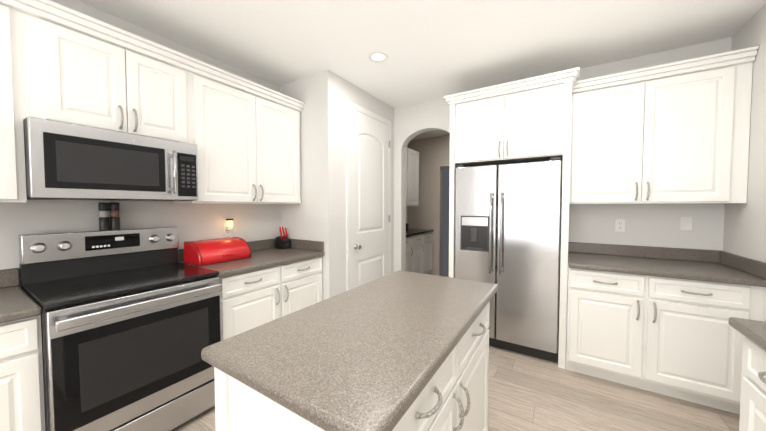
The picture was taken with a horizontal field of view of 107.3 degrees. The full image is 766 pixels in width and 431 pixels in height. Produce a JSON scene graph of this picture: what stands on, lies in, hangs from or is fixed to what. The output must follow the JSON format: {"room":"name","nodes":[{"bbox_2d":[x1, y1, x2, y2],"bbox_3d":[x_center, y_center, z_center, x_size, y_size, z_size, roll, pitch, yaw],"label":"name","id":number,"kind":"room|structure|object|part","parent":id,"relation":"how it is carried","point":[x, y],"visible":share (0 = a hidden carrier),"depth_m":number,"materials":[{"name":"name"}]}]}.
{"room":"kitchen","nodes":[
{"label":"kitchen","id":0,"kind":"room"},
{"bbox_2d":[0,0,407,287],"bbox_3d":[-2.001,-0.029,1.842,0.140,2.664,9.120,1,2,32],"label":"wall","id":1,"kind":"structure","parent":0,"point":[251,222],"depth_m":2.09,"materials":[{"name":"white paint"}]},
{"bbox_2d":[0,0,27,202],"bbox_3d":[-2.142,-0.547,1.154,0.330,0.978,0.796,1,2,32],"label":"upper cabinet","id":2,"kind":"object","parent":1,"relation":"attached to","point":[13,54],"depth_m":1.38,"materials":[{"name":"white wood"}]},
{"bbox_2d":[24,0,195,143],"bbox_3d":[-1.727,-0.780,1.803,0.330,0.558,0.758,1,2,32],"label":"upper cabinet","id":3,"kind":"object","parent":1,"relation":"attached to","point":[60,63],"depth_m":1.64,"materials":[{"name":"white wood"}]},
{"bbox_2d":[23,117,197,200],"bbox_3d":[-1.668,-0.296,1.783,0.470,0.398,0.752,1,2,32],"label":"microwave","id":4,"kind":"object","parent":3,"relation":"attached to","point":[66,161],"visible":1,"depth_m":1.59,"materials":[{"name":"grey metal"}]},
{"bbox_2d":[224,219,232,236],"bbox_3d":[-1.409,0.113,2.591,0.067,0.165,0.072,1,2,32],"label":"electrical outlet","id":5,"kind":"object","parent":1,"relation":"attached to","point":[229,224],"depth_m":2.58,"materials":[{"name":"white plastic"}]},
{"bbox_3d":[-1.434,0.137,2.608,0.008,0.116,0.072,1,2,32],"label":"electrical outlet","id":6,"kind":"part","parent":5,"relation":"part of","materials":[{"name":"white plastic"}]},
{"bbox_2d":[173,64,301,203],"bbox_3d":[-1.251,-0.596,2.565,0.330,0.978,1.026,1,2,32],"label":"upper cabinet","id":7,"kind":"object","parent":1,"relation":"attached to","point":[248,139],"depth_m":2.38,"materials":[{"name":"white wood"}]},
{"bbox_2d":[406,148,419,205],"bbox_3d":[0.236,-0.643,4.772,0.490,0.970,0.900,1,2,32],"label":"upper cabinet","id":8,"kind":"object","parent":1,"relation":"attached to","point":[412,178],"visible":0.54,"depth_m":4.81,"materials":[{"name":"white wood"}]},
{"bbox_2d":[280,70,393,300],"bbox_3d":[-0.485,-0.085,3.458,0.698,2.664,1.264,1,2,32],"label":"wall","id":9,"kind":"structure","parent":0,"point":[318,213],"depth_m":2.85,"materials":[{"name":"white paint"}]},
{"bbox_2d":[345,99,390,290],"bbox_3d":[-0.113,0.020,3.322,0.080,2.465,0.914,1,2,32],"label":"door","id":10,"kind":"structure","parent":9,"relation":"attached to","point":[368,195],"depth_m":3.25,"materials":[{"name":"white wood"}]},
{"bbox_2d":[78,0,765,139],"bbox_3d":[-0.381,-1.355,0.773,4.290,0.060,9.520,1,2,32],"label":"ceiling","id":11,"kind":"structure","parent":0,"point":[434,49],"depth_m":2.14,"materials":[{"name":"white paint"}]},
{"bbox_2d":[368,52,387,62],"bbox_3d":[-0.042,-1.387,2.463,0.170,0.016,0.170,1,2,32],"label":"recessed light","id":12,"kind":"object","parent":11,"relation":"in","point":[378,57],"visible":1,"depth_m":2.47,"materials":[{"name":"white"}]},
{"bbox_2d":[407,135,449,275],"bbox_3d":[1.751,-0.145,5.219,2.600,2.664,0.600,1,2,32],"label":"wall","id":13,"kind":"structure","parent":0,"point":[434,159],"depth_m":5.38,"materials":[{"name":"beige paint"}]},
{"bbox_2d":[171,276,739,430],"bbox_3d":[-0.381,1.368,0.868,4.290,0.060,9.520,1,2,32],"label":"floor","id":14,"kind":"structure","parent":0,"point":[527,393],"depth_m":1.92,"materials":[{"name":"brown wood"}]},
{"bbox_2d":[0,268,45,430],"bbox_3d":[-2.004,0.822,1.111,0.660,1.015,0.791,1,2,32],"label":"base cabinet","id":15,"kind":"object","parent":14,"relation":"on","point":[22,407],"visible":1,"depth_m":1.24,"materials":[{"name":"white wood"}]},
{"bbox_2d":[18,226,221,430],"bbox_3d":[-1.548,0.705,1.737,0.749,1.205,0.760,1,2,32],"label":"range","id":16,"kind":"object","parent":14,"relation":"on","point":[130,324],"visible":1,"depth_m":1.58,"materials":[{"name":"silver metal"}]},
{"bbox_2d":[98,203,119,230],"bbox_3d":[-1.829,0.007,1.886,0.049,0.186,0.103,1,2,32],"label":"pepper grinder","id":17,"kind":"object","parent":16,"relation":"on","point":[104,222],"visible":0.88,"depth_m":1.87,"materials":[{"name":"black plastic"}]},
{"bbox_2d":[178,238,323,340],"bbox_3d":[-1.112,0.773,2.523,0.660,1.015,1.028,1,2,32],"label":"base cabinet","id":18,"kind":"object","parent":14,"relation":"on","point":[267,281],"visible":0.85,"depth_m":2.32,"materials":[{"name":"white wood"}]},
{"bbox_2d":[183,237,250,265],"bbox_3d":[-1.357,0.286,2.339,0.274,0.167,0.420,1,2,32],"label":"bread box","id":19,"kind":"object","parent":18,"relation":"on","point":[207,252],"visible":1,"depth_m":2.24,"materials":[{"name":"red metal"}]},
{"bbox_2d":[276,227,290,248],"bbox_3d":[-1.053,0.232,2.978,0.121,0.230,0.100,1,2,32],"label":"knife block","id":20,"kind":"object","parent":18,"relation":"on","point":[283,242],"visible":1,"depth_m":2.95,"materials":[{"name":"black plastic"}]},
{"bbox_2d":[214,294,493,430],"bbox_3d":[0.053,0.880,1.226,0.609,0.890,1.189,1,2,32],"label":"kitchen island","id":21,"kind":"object","parent":14,"relation":"on","point":[455,398],"depth_m":0.95,"materials":[{"name":"white wood"}]},
{"bbox_2d":[201,270,497,430],"bbox_3d":[0.042,0.414,1.222,0.641,0.042,1.252,1,2,32],"label":"island countertop","id":22,"kind":"structure","parent":21,"relation":"on","point":[355,359],"depth_m":0.85,"materials":[{"name":"grey stone"}]},
{"bbox_2d":[406,223,433,273],"bbox_3d":[0.386,0.688,4.971,0.580,1.015,1.319,1,2,32],"label":"base cabinet","id":23,"kind":"object","parent":14,"relation":"on","point":[419,242],"depth_m":4.93,"materials":[{"name":"white wood"}]},
{"bbox_2d":[454,157,561,362],"bbox_3d":[1.218,0.385,2.792,0.907,1.772,0.569,1,2,32],"label":"fridge","id":24,"kind":"object","parent":14,"relation":"on","point":[507,229],"visible":0.94,"depth_m":2.54,"materials":[{"name":"grey metal"}]},
{"bbox_2d":[444,67,579,368],"bbox_3d":[1.225,0.043,2.788,1.110,2.455,0.571,1,2,32],"label":"surround","id":25,"kind":"object","parent":14,"relation":"on","point":[524,120],"visible":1,"depth_m":2.49,"materials":[{"name":"white wood"}]},
{"bbox_2d":[566,242,765,413],"bbox_3d":[2.065,0.783,2.231,1.022,1.015,0.660,1,2,32],"label":"base cabinet","id":26,"kind":"object","parent":14,"relation":"on","point":[652,319],"visible":0.98,"depth_m":2.00,"materials":[{"name":"white wood"}]},
{"bbox_2d":[739,337,765,430],"bbox_3d":[1.378,0.908,0.629,0.470,0.875,0.970,1,2,32],"label":"base cabinet","id":27,"kind":"object","parent":14,"relation":"on","point":[753,397],"depth_m":1.05,"materials":[{"name":"white wood"}]},
{"bbox_2d":[728,317,765,352],"bbox_3d":[1.245,0.457,0.425,0.495,0.040,1.430,1,2,32],"label":"countertop","id":28,"kind":"structure","parent":27,"relation":"on","point":[753,331],"depth_m":1.05,"materials":[{"name":"grey stone"}]},
{"bbox_2d":[394,37,731,341],"bbox_3d":[1.400,-0.072,3.092,3.102,2.664,0.130,1,2,32],"label":"wall","id":29,"kind":"structure","parent":0,"point":[655,225],"depth_m":2.54,"materials":[{"name":"white paint"}]},
{"bbox_2d":[615,219,625,231],"bbox_3d":[2.143,0.089,2.548,0.072,0.116,0.008,1,2,32],"label":"electrical outlet","id":30,"kind":"object","parent":29,"relation":"attached to","point":[619,225],"visible":1,"depth_m":2.55,"materials":[{"name":"white plastic"}]},
{"bbox_2d":[569,46,758,203],"bbox_3d":[2.140,-0.615,2.302,1.022,1.035,0.378,1,2,32],"label":"upper cabinet","id":31,"kind":"object","parent":29,"relation":"attached to","point":[677,132],"visible":0.98,"depth_m":2.13,"materials":[{"name":"white wood"}]},
{"bbox_2d":[680,216,692,230],"bbox_3d":[2.497,0.067,2.322,0.072,0.116,0.010,1,2,32],"label":"electrical outlet","id":32,"kind":"object","parent":29,"relation":"attached to","point":[686,223],"visible":1,"depth_m":2.32,"materials":[{"name":"white plastic"}]},
{"bbox_2d":[723,3,765,262],"bbox_3d":[1.239,0.042,-0.201,0.140,2.664,9.120,1,2,32],"label":"wall","id":33,"kind":"structure","parent":0,"point":[744,229],"depth_m":1.88,"materials":[{"name":"white paint"}]}
]}

